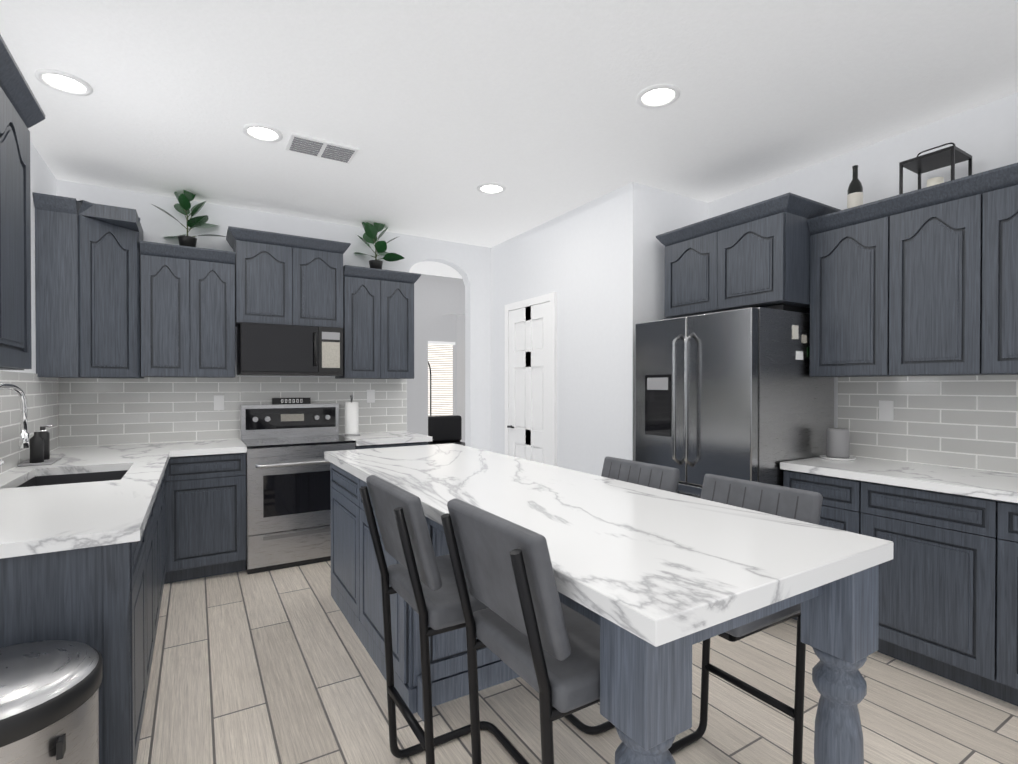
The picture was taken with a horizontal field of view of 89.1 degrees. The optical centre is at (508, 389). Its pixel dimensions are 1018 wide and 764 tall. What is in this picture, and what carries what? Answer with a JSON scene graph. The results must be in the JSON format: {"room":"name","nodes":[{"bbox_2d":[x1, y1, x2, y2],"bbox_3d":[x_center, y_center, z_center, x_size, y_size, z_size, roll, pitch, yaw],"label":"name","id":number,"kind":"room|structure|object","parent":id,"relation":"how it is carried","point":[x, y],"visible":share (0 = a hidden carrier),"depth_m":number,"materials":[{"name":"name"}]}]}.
{"room":"kitchen","nodes":[
{"label":"kitchen","id":0,"kind":"room"},
{"bbox_2d":[0,141,55,470],"bbox_3d":[-1.439,-0.052,0.665,0.120,2.790,7.100,0,0,-31],"label":"wall","id":1,"kind":"structure","parent":0,"point":[42,179],"depth_m":3.12,"materials":[{"name":"paint"}]},
{"bbox_2d":[0,34,44,369],"bbox_3d":[-1.662,-0.516,1.527,0.354,0.905,0.510,0,0,-31],"label":"upper cabinet","id":2,"kind":"object","parent":1,"relation":"attached to","point":[21,112],"visible":1,"depth_m":1.62,"materials":[{"name":"paint"}]},
{"bbox_2d":[0,371,58,473],"bbox_3d":[-2.432,0.163,2.428,0.008,0.506,2.802,0,0,-31],"label":"backsplash","id":3,"kind":"structure","parent":1,"relation":"attached to","point":[41,395],"depth_m":2.92,"materials":[{"name":"tile"}]},
{"bbox_2d":[56,179,490,451],"bbox_3d":[-1.710,-0.080,4.583,3.480,2.790,0.120,0,0,-31],"label":"wall","id":4,"kind":"structure","parent":0,"point":[470,264],"depth_m":4.74,"materials":[{"name":"paint"}]},
{"bbox_2d":[33,192,143,378],"bbox_3d":[-2.785,-0.627,3.487,0.506,1.100,0.629,0,0,-31],"label":"upper cabinet","id":5,"kind":"object","parent":4,"relation":"attached to","point":[87,291],"visible":1,"depth_m":3.26,"materials":[{"name":"paint"}]},
{"bbox_2d":[140,241,234,377],"bbox_3d":[-2.383,-0.557,3.866,0.584,0.935,0.359,0,0,-31],"label":"upper cabinet","id":6,"kind":"object","parent":4,"relation":"attached to","point":[187,295],"visible":1,"depth_m":3.73,"materials":[{"name":"paint"}]},
{"bbox_2d":[152,190,225,246],"bbox_3d":[-2.393,-1.304,3.895,0.507,0.554,0.540,0,0,-31],"label":"plant","id":7,"kind":"object","parent":6,"relation":"on","point":[183,206],"visible":0.81,"depth_m":3.84,"materials":[{"name":"green plant"}]},
{"bbox_2d":[59,377,406,446],"bbox_3d":[-2.068,0.150,4.292,2.547,0.506,0.008,0,0,-31],"label":"backsplash","id":8,"kind":"structure","parent":4,"relation":"attached to","point":[104,411],"depth_m":4.03,"materials":[{"name":"tile"}]},
{"bbox_2d":[214,395,223,409],"bbox_3d":[-2.316,0.108,4.133,0.075,0.120,0.006,0,0,-31],"label":"electrical outlet","id":9,"kind":"object","parent":8,"relation":"attached to","point":[218,402],"visible":1,"depth_m":4.13,"materials":[{"name":"white plastic"}]},
{"bbox_2d":[367,390,374,402],"bbox_3d":[-1.273,0.064,4.765,0.075,0.120,0.006,0,0,-31],"label":"electrical outlet","id":10,"kind":"object","parent":8,"relation":"attached to","point":[370,396],"visible":1,"depth_m":4.76,"materials":[{"name":"white plastic"}]},
{"bbox_2d":[226,226,350,327],"bbox_3d":[-1.791,-0.859,4.223,0.894,0.707,0.359,0,0,-31],"label":"upper cabinet","id":11,"kind":"object","parent":4,"relation":"attached to","point":[283,279],"visible":0.98,"depth_m":4.08,"materials":[{"name":"paint"}]},
{"bbox_2d":[237,322,342,375],"bbox_3d":[-1.770,-0.308,4.202,0.749,0.388,0.445,0,0,-31],"label":"microwave","id":12,"kind":"object","parent":11,"relation":"attached to","point":[277,350],"visible":1,"depth_m":4.03,"materials":[{"name":"black plastic"}]},
{"bbox_2d":[335,265,420,378],"bbox_3d":[-1.163,-0.563,4.606,0.667,0.935,0.359,0,0,-31],"label":"upper cabinet","id":13,"kind":"object","parent":4,"relation":"attached to","point":[378,323],"visible":0.98,"depth_m":4.45,"materials":[{"name":"paint"}]},
{"bbox_2d":[355,222,403,268],"bbox_3d":[-1.149,-1.292,4.630,0.431,0.519,0.426,0,0,-31],"label":"plant","id":14,"kind":"object","parent":13,"relation":"on","point":[370,234],"visible":0.96,"depth_m":4.59,"materials":[{"name":"green plant"}]},
{"bbox_2d":[407,274,464,435],"bbox_3d":[-0.865,-0.097,6.931,3.200,2.790,0.120,0,0,-31],"label":"wall","id":15,"kind":"structure","parent":0,"point":[435,297],"depth_m":6.72,"materials":[{"name":"paint"}]},
{"bbox_2d":[428,314,456,414],"bbox_3d":[-2.441,-0.116,9.530,3.200,2.790,0.100,0,0,-31],"label":"wall","id":16,"kind":"structure","parent":0,"point":[442,328],"depth_m":10.21,"materials":[{"name":"paint"}]},
{"bbox_2d":[428,341,454,415],"bbox_3d":[-1.763,-0.173,9.858,1.620,1.520,0.038,0,0,-31],"label":"window blinds","id":17,"kind":"object","parent":16,"relation":"attached to","point":[440,357],"visible":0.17,"depth_m":10.10,"materials":[{"name":"white plastic"}]},
{"bbox_2d":[456,315,464,441],"bbox_3d":[0.136,-0.108,8.462,0.100,2.790,4.600,0,0,-31],"label":"wall","id":18,"kind":"structure","parent":0,"point":[460,364],"depth_m":10.15,"materials":[{"name":"paint"}]},
{"bbox_2d":[0,0,1017,278],"bbox_3d":[0.540,-1.500,4.604,8.000,0.050,11.800,0,0,-31],"label":"ceiling","id":19,"kind":"structure","parent":0,"point":[436,112],"depth_m":2.56,"materials":[{"name":"paint"}]},
{"bbox_2d":[35,69,92,95],"bbox_3d":[-2.111,-1.453,2.458,0.210,0.011,0.210,0,0,-31],"label":"recessed light","id":20,"kind":"object","parent":19,"relation":"in","point":[64,82],"visible":1,"depth_m":2.45,"materials":[{"name":"white plastic"}]},
{"bbox_2d":[242,123,282,141],"bbox_3d":[-1.402,-1.457,2.947,0.210,0.011,0.210,0,0,-31],"label":"recessed light","id":21,"kind":"object","parent":19,"relation":"in","point":[261,132],"visible":1,"depth_m":2.94,"materials":[{"name":"white plastic"}]},
{"bbox_2d":[286,133,358,163],"bbox_3d":[-1.135,-1.456,3.143,0.380,0.015,0.230,0,0,-31],"label":"ceiling vent","id":22,"kind":"object","parent":19,"relation":"in","point":[312,146],"visible":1,"depth_m":3.12,"materials":[{"name":"white plastic"}]},
{"bbox_2d":[477,183,505,193],"bbox_3d":[-0.128,-1.463,3.777,0.210,0.011,0.210,0,0,-31],"label":"recessed light","id":23,"kind":"object","parent":19,"relation":"in","point":[491,188],"visible":0.96,"depth_m":3.78,"materials":[{"name":"white plastic"}]},
{"bbox_2d":[636,84,679,108],"bbox_3d":[0.742,-1.454,2.574,0.210,0.011,0.210,0,0,-31],"label":"recessed light","id":24,"kind":"object","parent":19,"relation":"in","point":[657,96],"visible":1,"depth_m":2.57,"materials":[{"name":"white plastic"}]},
{"bbox_2d":[491,182,642,475],"bbox_3d":[0.355,-0.081,4.630,0.100,2.790,2.180,0,0,-31],"label":"wall","id":25,"kind":"structure","parent":0,"point":[585,262],"depth_m":4.10,"materials":[{"name":"paint"}]},
{"bbox_2d":[505,292,556,465],"bbox_3d":[0.166,0.241,4.775,0.073,2.145,0.830,0,0,-31],"label":"door","id":26,"kind":"structure","parent":25,"relation":"attached to","point":[531,379],"depth_m":4.74,"materials":[{"name":"white wood"}]},
{"bbox_2d":[136,560,1017,763],"bbox_3d":[0.540,1.340,4.624,8.000,0.050,11.800,0,0,-31],"label":"floor","id":27,"kind":"structure","parent":0,"point":[278,666],"depth_m":2.19,"materials":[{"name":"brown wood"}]},
{"bbox_2d":[0,640,101,763],"bbox_3d":[-1.229,1.008,1.232,0.408,0.662,0.439,0,0,-31],"label":"trash can","id":28,"kind":"object","parent":27,"relation":"on","point":[49,702],"visible":1,"depth_m":1.23,"materials":[{"name":"silver metal"}]},
{"bbox_2d":[0,509,151,763],"bbox_3d":[-1.585,0.899,1.662,0.652,0.872,0.603,0,0,-31],"label":"base cabinet","id":29,"kind":"object","parent":27,"relation":"on","point":[105,601],"depth_m":1.54,"materials":[{"name":"paint"}]},
{"bbox_2d":[0,439,246,558],"bbox_3d":[-1.944,0.545,2.723,1.128,0.262,2.806,0,0,-31],"label":"countertop","id":30,"kind":"structure","parent":29,"relation":"on","point":[79,497],"depth_m":2.06,"materials":[{"name":"stone"}]},
{"bbox_2d":[0,384,28,464],"bbox_3d":[-2.252,0.196,2.296,0.130,0.441,0.299,0,0,-31],"label":"faucet","id":31,"kind":"object","parent":30,"relation":"on","point":[23,433],"visible":1,"depth_m":2.42,"materials":[{"name":"silver metal"}]},
{"bbox_2d":[17,425,60,466],"bbox_3d":[-2.631,0.308,2.904,0.140,0.208,0.260,0,0,-31],"label":"soap bottles","id":32,"kind":"object","parent":30,"relation":"on","point":[40,447],"visible":1,"depth_m":2.84,"materials":[{"name":"grey plastic"}]},
{"bbox_2d":[152,498,155,657],"bbox_3d":[-1.810,0.897,2.033,0.652,0.872,0.520,0,0,-31],"label":"base cabinet","id":33,"kind":"object","parent":27,"relation":"on","point":[154,504],"depth_m":2.44,"materials":[{"name":"paint"}]},
{"bbox_2d":[156,469,165,616],"bbox_3d":[-2.449,0.889,3.087,0.652,0.872,0.464,0,0,-31],"label":"base cabinet","id":34,"kind":"object","parent":27,"relation":"on","point":[161,494],"depth_m":2.93,"materials":[{"name":"paint"}]},
{"bbox_2d":[164,453,246,583],"bbox_3d":[-2.243,0.884,3.824,0.501,0.873,0.614,0,0,-31],"label":"base cabinet","id":35,"kind":"object","parent":27,"relation":"on","point":[206,515],"visible":0.85,"depth_m":3.57,"materials":[{"name":"paint"}]},
{"bbox_2d":[241,403,355,573],"bbox_3d":[-1.676,0.723,4.111,0.762,1.190,0.703,0,0,-31],"label":"stove","id":36,"kind":"object","parent":27,"relation":"on","point":[288,493],"visible":0.81,"depth_m":3.86,"materials":[{"name":"silver metal"}]},
{"bbox_2d":[272,398,310,404],"bbox_3d":[-1.837,0.098,4.372,0.300,0.054,0.032,0,0,-31],"label":"coffee sign","id":37,"kind":"object","parent":36,"relation":"on","point":[291,400],"visible":1,"depth_m":4.36,"materials":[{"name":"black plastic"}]},
{"bbox_2d":[355,442,427,448],"bbox_3d":[-1.107,0.879,4.513,0.619,0.873,0.614,0,0,-31],"label":"base cabinet","id":38,"kind":"object","parent":27,"relation":"on","point":[390,445],"visible":0.08,"depth_m":4.24,"materials":[{"name":"paint"}]},
{"bbox_2d":[339,431,431,445],"bbox_3d":[-1.091,0.421,4.506,0.642,0.040,0.641,0,0,-31],"label":"countertop","id":39,"kind":"structure","parent":38,"relation":"on","point":[377,438],"depth_m":4.32,"materials":[{"name":"stone"}]},
{"bbox_2d":[343,395,360,435],"bbox_3d":[-1.371,0.223,4.509,0.150,0.354,0.150,0,0,-31],"label":"paper towel","id":40,"kind":"object","parent":39,"relation":"on","point":[351,418],"visible":1,"depth_m":4.46,"materials":[{"name":"white paper"}]},
{"bbox_2d":[428,362,430,415],"bbox_3d":[-1.482,0.334,8.471,0.318,1.906,0.959,0,0,30],"label":"floor lamp","id":41,"kind":"object","parent":27,"relation":"on","point":[430,387],"visible":0.04,"depth_m":8.74,"materials":[{"name":"black metal"}]},
{"bbox_2d":[359,475,528,763],"bbox_3d":[-0.202,0.819,1.767,0.517,1.030,0.444,0,0,-31],"label":"stool","id":42,"kind":"object","parent":27,"relation":"on","point":[419,579],"visible":0.85,"depth_m":1.63,"materials":[{"name":"grey leather"}]},
{"bbox_2d":[428,415,464,445],"bbox_3d":[-0.982,0.863,8.288,0.700,0.850,0.650,0,0,-31],"label":"armchair","id":43,"kind":"object","parent":27,"relation":"on","point":[444,429],"visible":0.48,"depth_m":8.45,"materials":[{"name":"black leather"}]},
{"bbox_2d":[441,498,599,763],"bbox_3d":[0.130,0.822,1.383,0.517,1.030,0.444,0,0,-31],"label":"stool","id":44,"kind":"object","parent":27,"relation":"on","point":[533,632],"visible":0.88,"depth_m":1.23,"materials":[{"name":"grey leather"}]},
{"bbox_2d":[330,462,878,763],"bbox_3d":[-0.066,0.894,2.378,0.881,0.874,2.747,0,0,-31],"label":"kitchen island","id":45,"kind":"object","parent":27,"relation":"on","point":[645,699],"visible":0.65,"depth_m":1.41,"materials":[{"name":"paint"}]},
{"bbox_2d":[324,443,893,646],"bbox_3d":[-0.071,0.431,2.364,0.912,0.050,2.799,0,0,-31],"label":"island countertop","id":46,"kind":"structure","parent":45,"relation":"on","point":[655,567],"depth_m":1.43,"materials":[{"name":"stone"}]},
{"bbox_2d":[564,456,679,734],"bbox_3d":[0.420,0.830,2.255,0.509,1.000,0.444,0,0,-31],"label":"stool","id":47,"kind":"object","parent":27,"relation":"on","point":[661,477],"visible":0.21,"depth_m":2.26,"materials":[{"name":"grey leather"}]},
{"bbox_2d":[635,307,833,497],"bbox_3d":[1.426,0.433,3.401,0.917,1.780,0.880,0,0,-31],"label":"fridge","id":48,"kind":"object","parent":27,"relation":"on","point":[742,393],"visible":0.48,"depth_m":3.06,"materials":[{"name":"silver metal"}]},
{"bbox_2d":[762,304,809,313],"bbox_3d":[1.682,-0.478,3.210,0.300,0.044,0.220,0,0,-31],"label":"box","id":49,"kind":"object","parent":48,"relation":"on","point":[793,308],"visible":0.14,"depth_m":3.10,"materials":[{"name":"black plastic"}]},
{"bbox_2d":[792,325,798,338],"bbox_3d":[1.676,-0.334,3.029,0.060,0.080,0.004,0,0,-31],"label":"magnet","id":50,"kind":"object","parent":48,"relation":"attached to","point":[795,330],"depth_m":3.03,"materials":[{"name":"white plastic"}]},
{"bbox_2d":[796,351,802,359],"bbox_3d":[1.714,-0.199,3.053,0.070,0.050,0.004,0,0,-31],"label":"magnet","id":51,"kind":"object","parent":48,"relation":"attached to","point":[799,354],"depth_m":3.05,"materials":[{"name":"white plastic"}]},
{"bbox_2d":[802,335,806,342],"bbox_3d":[1.757,-0.299,3.078,0.050,0.050,0.004,0,0,-31],"label":"magnet","id":52,"kind":"object","parent":48,"relation":"attached to","point":[804,337],"depth_m":3.08,"materials":[{"name":"white plastic"}]},
{"bbox_2d":[668,474,822,763],"bbox_3d":[0.721,0.834,1.759,0.509,1.000,0.444,0,0,-31],"label":"stool","id":53,"kind":"object","parent":27,"relation":"on","point":[795,504],"visible":0.31,"depth_m":1.76,"materials":[{"name":"grey leather"}]},
{"bbox_2d":[783,470,842,619],"bbox_3d":[1.934,0.890,2.906,0.594,0.872,0.464,0,0,-31],"label":"base cabinet","id":54,"kind":"object","parent":27,"relation":"on","point":[831,488],"depth_m":2.75,"materials":[{"name":"paint"}]},
{"bbox_2d":[843,478,970,687],"bbox_3d":[2.155,0.893,2.540,0.594,0.872,0.648,0,0,-31],"label":"base cabinet","id":55,"kind":"object","parent":27,"relation":"on","point":[948,590],"depth_m":2.39,"materials":[{"name":"paint"}]},
{"bbox_2d":[971,496,1017,705],"bbox_3d":[2.425,0.896,2.095,0.594,0.872,0.649,0,0,-31],"label":"base cabinet","id":56,"kind":"object","parent":27,"relation":"on","point":[994,523],"depth_m":2.17,"materials":[{"name":"paint"}]},
{"bbox_2d":[780,456,1017,502],"bbox_3d":[2.670,0.442,1.666,0.621,0.040,3.345,0,0,-31],"label":"countertop","id":57,"kind":"structure","parent":56,"relation":"on","point":[995,485],"depth_m":2.52,"materials":[{"name":"stone"}]},
{"bbox_2d":[820,428,855,460],"bbox_3d":[1.948,0.322,3.067,0.186,0.177,0.186,0,0,-31],"label":"canister","id":58,"kind":"object","parent":57,"relation":"on","point":[837,443],"visible":1,"depth_m":3.02,"materials":[{"name":"grey ceramic"}]},
{"bbox_2d":[643,185,707,321],"bbox_3d":[1.241,-0.076,3.951,0.710,2.790,0.100,0,0,-31],"label":"wall","id":59,"kind":"structure","parent":0,"point":[664,211],"depth_m":3.80,"materials":[{"name":"paint"}]},
{"bbox_2d":[708,92,1017,472],"bbox_3d":[2.871,-0.062,2.063,0.120,2.790,5.020,0,0,-31],"label":"wall","id":60,"kind":"structure","parent":0,"point":[985,136],"depth_m":2.98,"materials":[{"name":"paint"}]},
{"bbox_2d":[656,192,840,317],"bbox_3d":[1.569,-0.802,3.452,0.619,0.590,0.975,0,0,-31],"label":"upper cabinet","id":61,"kind":"object","parent":60,"relation":"attached to","point":[756,255],"visible":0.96,"depth_m":3.15,"materials":[{"name":"paint"}]},
{"bbox_2d":[809,211,870,376],"bbox_3d":[2.042,-0.504,2.953,0.330,0.862,0.469,0,0,-31],"label":"upper cabinet","id":62,"kind":"object","parent":60,"relation":"attached to","point":[840,251],"depth_m":2.92,"materials":[{"name":"paint"}]},
{"bbox_2d":[847,165,862,208],"bbox_3d":[2.025,-1.153,3.027,0.077,0.305,0.077,0,0,-31],"label":"wine bottle","id":63,"kind":"object","parent":62,"relation":"on","point":[855,194],"visible":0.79,"depth_m":3.00,"materials":[{"name":"black glass"}]},
{"bbox_2d":[871,191,958,376],"bbox_3d":[2.231,-0.502,2.642,0.330,0.862,0.493,0,0,-31],"label":"upper cabinet","id":64,"kind":"object","parent":60,"relation":"attached to","point":[922,282],"depth_m":2.61,"materials":[{"name":"paint"}]},
{"bbox_2d":[899,142,971,194],"bbox_3d":[2.220,-1.130,2.695,0.230,0.264,0.230,0,0,-31],"label":"lantern","id":65,"kind":"object","parent":64,"relation":"on","point":[953,155],"visible":0.58,"depth_m":2.67,"materials":[{"name":"black metal"}]},
{"bbox_2d":[838,375,1017,473],"bbox_3d":[2.966,0.173,1.785,0.008,0.496,3.445,0,0,-31],"label":"backsplash","id":66,"kind":"structure","parent":60,"relation":"attached to","point":[969,422],"depth_m":2.82,"materials":[{"name":"tile"}]},
{"bbox_2d":[879,400,893,420],"bbox_3d":[2.205,0.126,3.025,0.006,0.120,0.075,0,0,-31],"label":"electrical outlet","id":67,"kind":"object","parent":66,"relation":"attached to","point":[886,410],"visible":1,"depth_m":3.02,"materials":[{"name":"white plastic"}]},
{"bbox_2d":[959,175,1017,375],"bbox_3d":[2.425,-0.499,2.322,0.330,0.862,0.493,0,0,-31],"label":"upper cabinet","id":68,"kind":"object","parent":60,"relation":"attached to","point":[988,212],"depth_m":2.37,"materials":[{"name":"paint"}]}
]}

